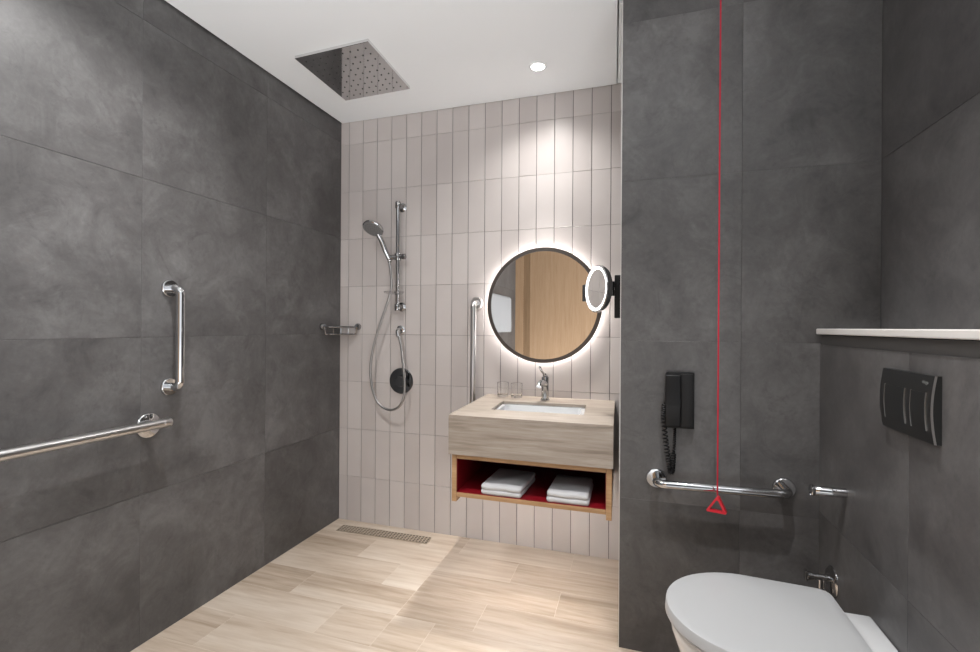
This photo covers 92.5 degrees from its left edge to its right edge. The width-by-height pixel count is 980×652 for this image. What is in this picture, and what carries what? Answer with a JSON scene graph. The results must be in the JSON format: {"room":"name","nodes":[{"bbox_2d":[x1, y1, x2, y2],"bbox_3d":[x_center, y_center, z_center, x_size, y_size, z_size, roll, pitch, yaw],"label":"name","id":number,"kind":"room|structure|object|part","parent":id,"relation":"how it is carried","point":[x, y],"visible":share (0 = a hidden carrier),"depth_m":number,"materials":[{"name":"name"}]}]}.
{"room":"accessible hotel bathroom","nodes":[
{"label":"accessible hotel bathroom","id":0,"kind":"room"},
{"bbox_2d":[0,0,340,651],"bbox_3d":[-1.621,-0.101,0.778,0.120,2.580,4.474,0,0,17],"label":"wall","id":1,"kind":"structure","parent":0,"point":[140,149],"depth_m":1.73,"materials":[{"name":"grey tile"}]},
{"bbox_2d":[0,413,172,461],"bbox_3d":[-1.364,0.363,1.276,0.079,0.093,1.021,0,0,17],"label":"support rail","id":2,"kind":"object","parent":1,"relation":"attached to","point":[147,425],"visible":1,"depth_m":1.49,"materials":[{"name":"silver metal"}]},
{"bbox_2d":[160,280,185,395],"bbox_3d":[-1.202,0.042,1.797,0.074,0.446,0.068,0,0,17],"label":"grab rail","id":3,"kind":"object","parent":1,"relation":"attached to","point":[169,288],"visible":1,"depth_m":1.78,"materials":[{"name":"silver metal"}]},
{"bbox_2d":[320,323,360,334],"bbox_3d":[-0.869,0.013,2.733,0.148,0.068,0.192,0,0,17],"label":"basket","id":4,"kind":"object","parent":1,"relation":"attached to","point":[323,326],"visible":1,"depth_m":2.73,"materials":[{"name":"silver metal"}]},
{"bbox_2d":[131,519,640,651],"bbox_3d":[-0.166,1.229,1.147,2.654,0.120,2.994,0,0,17],"label":"floor","id":5,"kind":"structure","parent":0,"point":[333,591],"depth_m":1.98,"materials":[{"name":"beige tile"}]},
{"bbox_2d":[336,525,431,543],"bbox_3d":[-0.600,1.164,2.637,0.567,0.004,0.074,0,0,16],"label":"floor drain","id":6,"kind":"object","parent":5,"relation":"on","point":[345,528],"visible":1,"depth_m":2.63,"materials":[{"name":"grey metal"}]},
{"bbox_2d":[165,0,621,122],"bbox_3d":[-0.134,-1.338,1.194,2.654,0.226,2.894,0,0,17],"label":"ceiling","id":7,"kind":"structure","parent":0,"point":[449,53],"depth_m":2.02,"materials":[{"name":"white paint"}]},
{"bbox_2d":[295,39,409,99],"bbox_3d":[-0.647,-1.222,2.260,0.403,0.019,0.425,0,0,17],"label":"shower","id":8,"kind":"object","parent":7,"relation":"attached to","point":[358,69],"visible":1,"depth_m":2.22,"materials":[{"name":"silver metal"}]},
{"bbox_2d":[529,61,546,71],"bbox_3d":[0.225,-1.220,2.199,0.088,0.005,0.088,0,0,17],"label":"recessed light","id":9,"kind":"object","parent":7,"relation":"in","point":[536,66],"visible":1,"depth_m":2.19,"materials":[{"name":"white paint"}]},
{"bbox_2d":[706,0,726,514],"bbox_3d":[0.737,-0.373,1.512,0.059,1.944,0.016,0,0,37],"label":"pull cord","id":10,"kind":"object","parent":7,"relation":"hanging from","point":[723,511],"visible":1,"depth_m":1.51,"materials":[{"name":"red plastic"}]},
{"bbox_3d":[0.731,0.572,1.512,0.059,0.054,0.016,0,0,37],"label":"triangle handle","id":11,"kind":"part","parent":10,"relation":"part of","materials":[{"name":"red plastic"}]},
{"bbox_3d":[0.739,-0.401,1.511,0.004,1.888,0.004,0,0,-5],"label":"cord","id":12,"kind":"part","parent":10,"relation":"part of","materials":[{"name":"red plastic"}]},
{"bbox_2d":[339,83,622,559],"bbox_3d":[-0.043,-0.030,2.637,1.880,2.460,0.121,0,0,17],"label":"wall","id":13,"kind":"structure","parent":0,"point":[482,186],"depth_m":2.62,"materials":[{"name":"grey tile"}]},
{"bbox_2d":[390,201,406,311],"bbox_3d":[-0.524,-0.402,2.684,0.104,0.627,0.080,0,0,17],"label":"shower rail","id":14,"kind":"object","parent":13,"relation":"attached to","point":[400,207],"visible":1,"depth_m":2.66,"materials":[{"name":"silver metal"}]},
{"bbox_2d":[363,220,405,410],"bbox_3d":[-0.597,-0.055,2.618,0.236,1.066,0.155,0,0,17],"label":"shower","id":15,"kind":"object","parent":14,"relation":"hanging from","point":[371,227],"visible":1,"depth_m":2.64,"materials":[{"name":"silver metal"}]},
{"bbox_3d":[-0.600,-0.444,2.647,0.088,0.163,0.030,0,0,-28],"label":"handle","id":16,"kind":"part","parent":15,"relation":"part of","materials":[{"name":"silver metal"}]},
{"bbox_2d":[383,290,403,294],"bbox_3d":[-0.539,-0.195,2.635,0.116,0.022,0.116,0,0,17],"label":"soap dish","id":17,"kind":"object","parent":14,"relation":"attached to","point":[394,293],"visible":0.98,"depth_m":2.66,"materials":[{"name":"clear plastic"}]},
{"bbox_3d":[-0.525,-0.404,2.669,0.021,0.604,0.021,0,0,17],"label":"rail","id":18,"kind":"part","parent":14,"relation":"part of","materials":[{"name":"silver metal"}]},
{"bbox_2d":[395,326,404,336],"bbox_3d":[-0.527,0.026,2.692,0.054,0.067,0.066,0,0,17],"label":"outlet","id":19,"kind":"object","parent":13,"relation":"attached to","point":[400,330],"visible":1,"depth_m":2.70,"materials":[{"name":"silver metal"}]},
{"bbox_2d":[389,368,412,393],"bbox_3d":[-0.521,0.314,2.698,0.150,0.150,0.049,0,0,17],"label":"shower mixer","id":20,"kind":"object","parent":13,"relation":"attached to","point":[396,377],"visible":0.72,"depth_m":2.70,"materials":[{"name":"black metal"}]},
{"bbox_3d":[-0.511,0.314,2.689,0.068,0.068,0.037,0,0,17],"label":"knob","id":21,"kind":"part","parent":20,"relation":"part of","materials":[{"name":"black metal"}]},
{"bbox_2d":[470,297,482,402],"bbox_3d":[-0.085,0.159,2.548,0.068,0.648,0.076,0,0,17],"label":"grab rail","id":22,"kind":"object","parent":13,"relation":"attached to","point":[476,303],"visible":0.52,"depth_m":2.51,"materials":[{"name":"silver metal"}]},
{"bbox_2d":[452,454,612,520],"bbox_3d":[0.231,0.634,2.164,0.673,0.200,0.607,0,0,17],"label":"shelf","id":23,"kind":"object","parent":13,"relation":"attached to","point":[469,473],"visible":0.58,"depth_m":1.96,"materials":[{"name":"brown wood"}]},
{"bbox_3d":[-0.070,0.632,2.259,0.021,0.200,0.608,0,0,15],"label":"panel","id":24,"kind":"part","parent":23,"relation":"part of","materials":[{"name":"brown wood"}]},
{"bbox_2d":[481,468,535,497],"bbox_3d":[0.086,0.670,2.028,0.184,0.042,0.255,0,0,17],"label":"folded towel","id":25,"kind":"object","parent":23,"relation":"on","point":[513,483],"visible":1,"depth_m":1.96,"materials":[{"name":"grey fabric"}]},
{"bbox_2d":[448,394,614,468],"bbox_3d":[0.224,0.452,2.161,0.696,0.164,0.628,0,0,17],"label":"countertop","id":26,"kind":"structure","parent":23,"relation":"on","point":[476,429],"depth_m":1.89,"materials":[{"name":"wood"}]},
{"bbox_2d":[497,382,508,396],"bbox_3d":[0.068,0.331,2.477,0.061,0.075,0.061,0,0,17],"label":"tumbler","id":27,"kind":"object","parent":26,"relation":"on","point":[502,387],"visible":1,"depth_m":2.45,"materials":[{"name":"clear glass"}]},
{"bbox_2d":[511,382,522,397],"bbox_3d":[0.139,0.331,2.445,0.061,0.075,0.061,0,0,17],"label":"tumbler","id":28,"kind":"object","parent":26,"relation":"on","point":[516,387],"visible":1,"depth_m":2.42,"materials":[{"name":"clear glass"}]},
{"bbox_2d":[495,404,584,414],"bbox_3d":[0.230,0.442,2.155,0.419,0.120,0.262,0,0,17],"label":"washbasin","id":29,"kind":"object","parent":26,"relation":"in","point":[511,407],"visible":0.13,"depth_m":2.26,"materials":[{"name":"white ceramic"}]},
{"bbox_2d":[536,366,549,400],"bbox_3d":[0.265,0.282,2.326,0.048,0.175,0.140,0,0,17],"label":"tap","id":30,"kind":"object","parent":26,"relation":"on","point":[543,383],"visible":1,"depth_m":2.35,"materials":[{"name":"silver metal"}]},
{"bbox_3d":[0.258,0.283,2.318,0.032,0.046,0.122,0,0,22],"label":"spout","id":31,"kind":"part","parent":30,"relation":"part of","materials":[{"name":"silver metal"}]},
{"bbox_3d":[0.267,0.228,2.348,0.025,0.066,0.065,0,0,31],"label":"lever","id":32,"kind":"part","parent":30,"relation":"part of","materials":[{"name":"silver metal"}]},
{"bbox_3d":[0.231,0.544,2.164,0.630,0.020,0.607,0,0,17],"label":"panel","id":33,"kind":"part","parent":23,"relation":"part of","materials":[{"name":"brown wood"}]},
{"bbox_3d":[0.230,0.704,2.164,0.630,0.018,0.607,0,0,17],"label":"panel","id":34,"kind":"part","parent":23,"relation":"part of","materials":[{"name":"brown wood"}]},
{"bbox_2d":[546,474,593,505],"bbox_3d":[0.336,0.671,1.941,0.168,0.044,0.235,0,0,17],"label":"folded towel","id":35,"kind":"object","parent":23,"relation":"on","point":[573,490],"visible":1,"depth_m":1.86,"materials":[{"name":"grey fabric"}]},
{"bbox_3d":[0.531,0.636,2.070,0.021,0.200,0.608,0,0,15],"label":"panel","id":36,"kind":"part","parent":23,"relation":"part of","materials":[{"name":"brown wood"}]},
{"bbox_2d":[488,247,601,362],"bbox_3d":[0.279,-0.112,2.454,0.602,0.602,0.038,0,0,17],"label":"round mirror","id":37,"kind":"object","parent":13,"relation":"attached to","point":[537,311],"visible":0.96,"depth_m":2.44,"materials":[{"name":"silver metal"}]},
{"bbox_2d":[619,0,882,651],"bbox_3d":[0.980,-0.084,1.907,0.840,2.580,0.662,0,0,17],"label":"wall","id":38,"kind":"structure","parent":0,"point":[802,80],"depth_m":1.60,"materials":[{"name":"grey tile"}]},
{"bbox_2d":[582,265,619,317],"bbox_3d":[0.489,-0.145,1.968,0.121,0.219,0.226,0,0,-15],"label":"magnifying mirror","id":39,"kind":"object","parent":38,"relation":"attached to","point":[599,287],"visible":1,"depth_m":1.91,"materials":[{"name":"silver metal"}]},
{"bbox_2d":[587,269,605,307],"bbox_3d":[0.440,-0.157,1.940,0.004,0.160,0.160,0,0,-15],"label":"mirror glass","id":40,"kind":"object","parent":39,"relation":"attached to","point":[596,279],"depth_m":1.94,"materials":[{"name":"silver metal"}]},
{"bbox_2d":[618,0,622,646],"bbox_3d":[0.479,-0.087,1.721,0.002,2.520,0.009,0,0,17],"label":"trim","id":41,"kind":"structure","parent":38,"relation":"attached to","point":[622,0],"depth_m":1.72,"materials":[{"name":"silver metal"}]},
{"bbox_2d":[661,371,693,474],"bbox_3d":[0.654,0.339,1.639,0.109,0.360,0.044,0,0,17],"label":"wall phone","id":42,"kind":"object","parent":38,"relation":"attached to","point":[678,407],"visible":1,"depth_m":1.62,"materials":[{"name":"black plastic"}]},
{"bbox_3d":[0.626,0.393,1.643,0.055,0.252,0.023,0,0,7],"label":"coiled cord","id":43,"kind":"part","parent":42,"relation":"part of","materials":[{"name":"black plastic"}]},
{"bbox_3d":[0.682,0.256,1.622,0.040,0.184,0.007,0,0,17],"label":"panel","id":44,"kind":"part","parent":42,"relation":"part of","materials":[{"name":"black plastic"}]},
{"bbox_2d":[646,468,795,498],"bbox_3d":[0.774,0.539,1.581,0.470,0.077,0.082,0,0,17],"label":"grab rail","id":45,"kind":"object","parent":38,"relation":"attached to","point":[782,488],"visible":1,"depth_m":1.55,"materials":[{"name":"silver metal"}]},
{"bbox_2d":[819,335,979,651],"bbox_3d":[1.022,0.617,0.926,0.264,1.180,1.282,0,0,17],"label":"wall","id":46,"kind":"structure","parent":0,"point":[902,548],"depth_m":1.04,"materials":[{"name":"grey tile"}]},
{"bbox_2d":[665,572,897,651],"bbox_3d":[0.686,0.885,1.133,0.496,0.380,0.382,0,0,17],"label":"toilet","id":47,"kind":"object","parent":46,"relation":"attached to","point":[712,611],"visible":1,"depth_m":1.13,"materials":[{"name":"white ceramic"}]},
{"bbox_3d":[0.651,0.732,1.144,0.411,0.007,0.372,0,0,17],"label":"seat","id":48,"kind":"part","parent":47,"relation":"part of","materials":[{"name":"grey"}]},
{"bbox_3d":[0.692,0.902,1.131,0.484,0.344,0.348,0,0,17],"label":"bowl","id":49,"kind":"part","parent":47,"relation":"part of","materials":[{"name":"white ceramic"}]},
{"bbox_2d":[803,565,838,597],"bbox_3d":[1.002,0.772,1.432,0.074,0.090,0.090,0,0,17],"label":"angle valve","id":50,"kind":"object","parent":46,"relation":"attached to","point":[830,577],"visible":0.92,"depth_m":1.42,"materials":[{"name":"silver metal"}]},
{"bbox_3d":[0.978,0.762,1.440,0.022,0.030,0.026,0,0,17],"label":"lever","id":51,"kind":"part","parent":50,"relation":"part of","materials":[{"name":"silver metal"}]},
{"bbox_3d":[1.032,0.772,1.423,0.012,0.090,0.090,0,0,17],"label":"wall plate","id":52,"kind":"part","parent":50,"relation":"part of","materials":[{"name":"silver metal"}]},
{"bbox_2d":[808,484,847,497],"bbox_3d":[0.971,0.473,1.347,0.088,0.033,0.033,0,0,17],"label":"toilet paper holder","id":53,"kind":"object","parent":46,"relation":"attached to","point":[814,490],"visible":1,"depth_m":1.34,"materials":[{"name":"silver metal"}]},
{"bbox_2d":[816,329,979,339],"bbox_3d":[0.965,0.015,0.919,0.176,0.018,1.232,0,0,17],"label":"trim","id":54,"kind":"structure","parent":46,"relation":"on","point":[962,334],"depth_m":1.00,"materials":[{"name":"white"}]},
{"bbox_2d":[880,368,941,445],"bbox_3d":[0.904,0.165,1.017,0.019,0.136,0.204,0,0,17],"label":"flush plate","id":55,"kind":"object","parent":46,"relation":"attached to","point":[910,402],"visible":1,"depth_m":0.98,"materials":[{"name":"grey plastic"}]},
{"bbox_2d":[881,0,979,328],"bbox_3d":[1.109,-0.659,0.902,0.100,1.427,1.282,0,0,17],"label":"wall","id":56,"kind":"structure","parent":0,"point":[930,236],"depth_m":1.24,"materials":[{"name":"grey tile"}]}
]}

